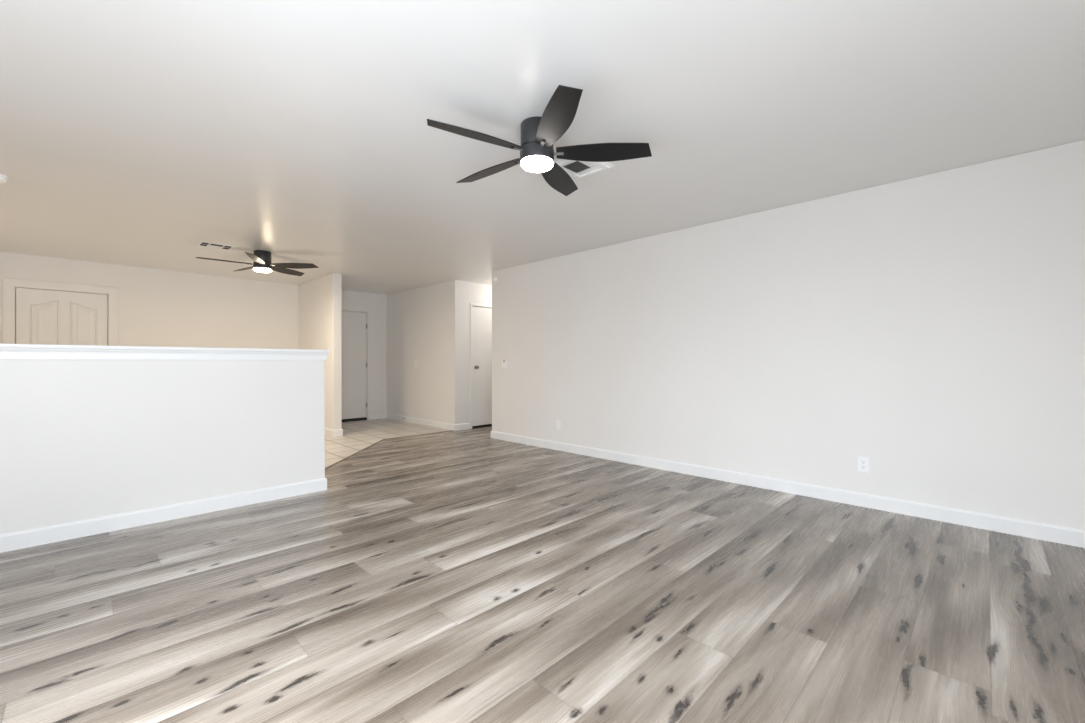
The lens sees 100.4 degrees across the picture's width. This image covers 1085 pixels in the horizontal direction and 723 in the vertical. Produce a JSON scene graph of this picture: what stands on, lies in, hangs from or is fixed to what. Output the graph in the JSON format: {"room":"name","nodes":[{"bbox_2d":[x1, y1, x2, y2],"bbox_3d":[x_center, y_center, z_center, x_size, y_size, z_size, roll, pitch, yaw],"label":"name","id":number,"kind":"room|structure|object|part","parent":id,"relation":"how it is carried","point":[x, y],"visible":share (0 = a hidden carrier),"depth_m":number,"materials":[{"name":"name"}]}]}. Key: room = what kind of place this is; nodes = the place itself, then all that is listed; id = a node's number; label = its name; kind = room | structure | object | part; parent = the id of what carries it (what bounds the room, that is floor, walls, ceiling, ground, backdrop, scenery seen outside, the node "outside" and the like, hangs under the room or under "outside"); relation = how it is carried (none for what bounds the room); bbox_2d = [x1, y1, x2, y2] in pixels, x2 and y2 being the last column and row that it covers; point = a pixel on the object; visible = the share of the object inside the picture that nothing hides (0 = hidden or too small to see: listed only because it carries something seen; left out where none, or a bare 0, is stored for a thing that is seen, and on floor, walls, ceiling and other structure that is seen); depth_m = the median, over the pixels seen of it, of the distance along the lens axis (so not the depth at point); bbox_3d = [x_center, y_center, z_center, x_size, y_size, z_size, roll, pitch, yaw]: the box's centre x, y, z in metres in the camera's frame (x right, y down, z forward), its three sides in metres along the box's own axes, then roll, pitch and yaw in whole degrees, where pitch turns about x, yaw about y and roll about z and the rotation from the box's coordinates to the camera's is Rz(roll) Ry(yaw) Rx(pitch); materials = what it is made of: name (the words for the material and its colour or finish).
{"room":"empty living room","nodes":[
{"label":"empty living room","id":0,"kind":"room"},
{"bbox_2d":[0,359,324,533],"bbox_3d":[-2.821,0.543,3.071,0.130,1.127,2.527,0,0,44],"label":"wall","id":1,"kind":"structure","parent":0,"point":[81,439],"depth_m":3.08,"materials":[{"name":"paint"}]},
{"bbox_2d":[0,478,326,552],"bbox_3d":[-2.817,1.055,3.076,0.156,0.104,2.540,0,0,44],"label":"baseboard","id":2,"kind":"structure","parent":1,"relation":"attached to","point":[17,540],"depth_m":3.08,"materials":[{"name":"paint"}]},
{"bbox_2d":[0,344,329,359],"bbox_3d":[-2.811,-0.063,3.082,0.190,0.090,2.557,0,0,44],"label":"trim","id":3,"kind":"structure","parent":1,"relation":"on","point":[7,351],"depth_m":3.07,"materials":[{"name":"paint"}]},
{"bbox_2d":[0,252,386,413],"bbox_3d":[-4.973,-0.113,7.109,0.120,2.440,5.510,0,0,44],"label":"wall","id":4,"kind":"structure","parent":0,"point":[158,308],"depth_m":6.84,"materials":[{"name":"paint"}]},
{"bbox_2d":[2,277,118,345],"bbox_3d":[-6.196,0.042,5.854,0.136,2.130,1.026,0,0,44],"label":"door","id":5,"kind":"structure","parent":4,"relation":"in","point":[33,311],"depth_m":5.78,"materials":[{"name":"paint"}]},
{"bbox_3d":[-6.273,-0.345,5.701,0.012,0.908,0.248,0,0,44],"label":"panel","id":6,"kind":"part","parent":5,"relation":"part of","materials":[{"name":"paint"}]},
{"bbox_3d":[-6.031,-0.343,5.947,0.012,0.904,0.250,0,0,44],"label":"panel","id":7,"kind":"part","parent":5,"relation":"part of","materials":[{"name":"paint"}]},
{"bbox_2d":[342,309,368,421],"bbox_3d":[-3.721,0.060,8.374,0.134,2.094,0.988,0,0,44],"label":"door","id":8,"kind":"structure","parent":4,"relation":"in","point":[355,323],"depth_m":8.51,"materials":[{"name":"paint"}]},
{"bbox_2d":[369,413,385,419],"bbox_3d":[-3.205,1.055,8.813,0.013,0.104,0.360,0,0,44],"label":"baseboard","id":9,"kind":"structure","parent":4,"relation":"attached to","point":[381,415],"depth_m":8.80,"materials":[{"name":"paint"}]},
{"bbox_2d":[299,273,341,429],"bbox_3d":[-3.618,-0.113,7.304,1.540,2.440,0.128,0,0,44],"label":"wall partition","id":10,"kind":"structure","parent":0,"point":[320,299],"depth_m":6.87,"materials":[{"name":"paint"}]},
{"bbox_2d":[325,428,342,436],"bbox_3d":[-3.614,1.055,7.300,1.553,0.104,0.154,0,0,44],"label":"baseboard","id":11,"kind":"structure","parent":10,"relation":"attached to","point":[338,432],"depth_m":6.77,"materials":[{"name":"paint"}]},
{"bbox_2d":[325,418,450,467],"bbox_3d":[-3.498,1.115,5.589,4.155,0.024,5.370,0,0,44],"label":"floor","id":12,"kind":"structure","parent":0,"point":[357,435],"depth_m":7.00,"materials":[{"name":"beige tile"}]},
{"bbox_2d":[387,281,450,423],"bbox_3d":[-2.250,-0.113,8.211,2.220,2.440,0.120,0,0,44],"label":"wall","id":13,"kind":"structure","parent":0,"point":[418,319],"depth_m":8.07,"materials":[{"name":"paint"}]},
{"bbox_2d":[386,413,469,430],"bbox_3d":[-2.147,1.055,8.221,2.353,0.104,0.303,0,0,44],"label":"baseboard","id":14,"kind":"structure","parent":13,"relation":"attached to","point":[455,427],"depth_m":7.80,"materials":[{"name":"paint"}]},
{"bbox_2d":[451,280,491,423],"bbox_3d":[-0.483,-0.113,8.340,0.120,2.440,2.780,0,0,44],"label":"wall","id":15,"kind":"structure","parent":0,"point":[463,293],"depth_m":7.40,"materials":[{"name":"paint"}]},
{"bbox_2d":[470,303,491,428],"bbox_3d":[-0.918,0.059,7.859,0.174,2.095,0.895,0,0,44],"label":"door","id":16,"kind":"structure","parent":15,"relation":"in","point":[480,314],"depth_m":7.69,"materials":[{"name":"paint"}]},
{"bbox_2d":[0,0,1084,294],"bbox_3d":[-0.639,-1.383,4.785,9.720,0.100,8.270,0,0,44],"label":"ceiling","id":17,"kind":"structure","parent":0,"point":[135,133],"depth_m":2.41,"materials":[{"name":"paint"}]},
{"bbox_2d":[0,174,7,183],"bbox_3d":[-3.899,-1.309,3.212,0.128,0.048,0.128,0,0,44],"label":"smoke detector","id":18,"kind":"object","parent":17,"relation":"attached to","point":[3,179],"visible":1,"depth_m":3.22,"materials":[{"name":"plastic"}]},
{"bbox_2d":[196,241,235,249],"bbox_3d":[-3.732,-1.330,5.163,0.250,0.006,0.330,0,0,44],"label":"ceiling vent","id":19,"kind":"object","parent":17,"relation":"in","point":[200,243],"visible":1,"depth_m":5.14,"materials":[{"name":"metal"}]},
{"bbox_2d":[195,250,318,275],"bbox_3d":[-3.414,-1.212,5.426,1.227,0.242,1.201,0,0,44],"label":"ceiling fan","id":20,"kind":"object","parent":17,"relation":"hanging from","point":[261,258],"visible":1,"depth_m":5.42,"materials":[{"name":"metal"}]},
{"bbox_3d":[-3.663,-1.170,5.208,0.536,0.006,0.144,0,15,-39],"label":"blade","id":21,"kind":"part","parent":20,"relation":"part of","materials":[{"name":"black wood"}]},
{"bbox_3d":[-3.698,-1.170,5.649,0.536,0.006,0.144,0,15,33],"label":"blade","id":22,"kind":"part","parent":20,"relation":"part of","materials":[{"name":"black wood"}]},
{"bbox_3d":[-3.233,-1.170,5.104,0.144,0.006,0.536,16,-6,-20],"label":"blade","id":23,"kind":"part","parent":20,"relation":"part of","materials":[{"name":"black wood"}]},
{"bbox_3d":[-3.289,-1.170,5.818,0.144,0.006,0.536,-16,-4,14],"label":"blade","id":24,"kind":"part","parent":20,"relation":"part of","materials":[{"name":"black wood"}]},
{"bbox_3d":[-3.002,-1.170,5.481,0.536,0.006,0.144,0,-15,-3],"label":"blade","id":25,"kind":"part","parent":20,"relation":"part of","materials":[{"name":"black wood"}]},
{"bbox_2d":[427,85,651,195],"bbox_3d":[-0.073,-1.212,2.543,1.212,0.242,1.220,0,0,44],"label":"ceiling fan","id":26,"kind":"object","parent":17,"relation":"hanging from","point":[538,134],"visible":1,"depth_m":2.46,"materials":[{"name":"metal"}]},
{"bbox_3d":[-0.345,-1.170,2.332,0.536,0.006,0.144,0,15,-32],"label":"blade","id":27,"kind":"part","parent":26,"relation":"part of","materials":[{"name":"black wood"}]},
{"bbox_3d":[-0.325,-1.170,2.774,0.536,0.006,0.144,0,15,40],"label":"blade","id":28,"kind":"part","parent":26,"relation":"part of","materials":[{"name":"black wood"}]},
{"bbox_3d":[0.070,-1.170,2.177,0.144,0.006,0.536,15,-4,-14],"label":"blade","id":29,"kind":"part","parent":26,"relation":"part of","materials":[{"name":"black wood"}]},
{"bbox_3d":[0.080,-1.167,2.530,0.078,0.006,0.018,0,-15,4],"label":"blade arm","id":30,"kind":"part","parent":26,"relation":"part of","materials":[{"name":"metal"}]},
{"bbox_3d":[0.101,-1.170,2.892,0.144,0.006,0.536,-16,-6,21],"label":"blade","id":31,"kind":"part","parent":26,"relation":"part of","materials":[{"name":"black wood"}]},
{"bbox_3d":[0.345,-1.170,2.523,0.536,0.006,0.144,0,-15,4],"label":"blade","id":32,"kind":"part","parent":26,"relation":"part of","materials":[{"name":"black wood"}]},
{"bbox_2d":[556,159,613,178],"bbox_3d":[0.263,-1.323,3.057,0.310,0.021,0.320,0,0,44],"label":"ceiling vent","id":33,"kind":"object","parent":17,"relation":"in","point":[577,169],"visible":0.79,"depth_m":3.07,"materials":[{"name":"metal"}]},
{"bbox_2d":[0,426,1084,722],"bbox_3d":[0.102,1.107,4.001,7.315,0.001,8.150,0,0,44],"label":"floor","id":34,"kind":"structure","parent":0,"point":[468,575],"depth_m":2.02,"materials":[{"name":"grey laminate"}]},
{"bbox_2d":[325,430,452,468],"bbox_3d":[-2.143,1.103,5.683,0.636,0.007,3.533,0,0,13],"label":"trim","id":35,"kind":"structure","parent":34,"relation":"on","point":[451,430],"depth_m":5.86,"materials":[{"name":"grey wood"}]},
{"bbox_2d":[492,140,1084,529],"bbox_3d":[2.445,-0.113,5.449,6.190,2.440,2.800,0,0,44],"label":"wall","id":36,"kind":"structure","parent":0,"point":[930,328],"depth_m":3.53,"materials":[{"name":"paint"}]},
{"bbox_2d":[502,360,506,367],"bbox_3d":[-0.544,0.029,6.416,0.118,0.116,0.010,0,0,44],"label":"switch plate","id":37,"kind":"object","parent":36,"relation":"attached to","point":[504,362],"visible":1,"depth_m":6.41,"materials":[{"name":"white plastic"}]},
{"bbox_2d":[556,420,560,429],"bbox_3d":[0.201,0.785,5.686,0.072,0.116,0.007,0,0,44],"label":"wall outlet","id":38,"kind":"object","parent":36,"relation":"attached to","point":[558,422],"visible":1,"depth_m":5.68,"materials":[{"name":"white plastic"}]},
{"bbox_2d":[490,431,1084,547],"bbox_3d":[2.393,1.055,5.491,6.083,0.104,2.813,0,0,44],"label":"baseboard","id":39,"kind":"structure","parent":36,"relation":"attached to","point":[1019,527],"depth_m":3.53,"materials":[{"name":"paint"}]},
{"bbox_2d":[858,456,868,472],"bbox_3d":[2.460,0.784,3.465,0.072,0.116,0.008,0,0,44],"label":"wall outlet","id":40,"kind":"object","parent":36,"relation":"attached to","point":[863,462],"visible":1,"depth_m":3.46,"materials":[{"name":"white plastic"}]}
]}

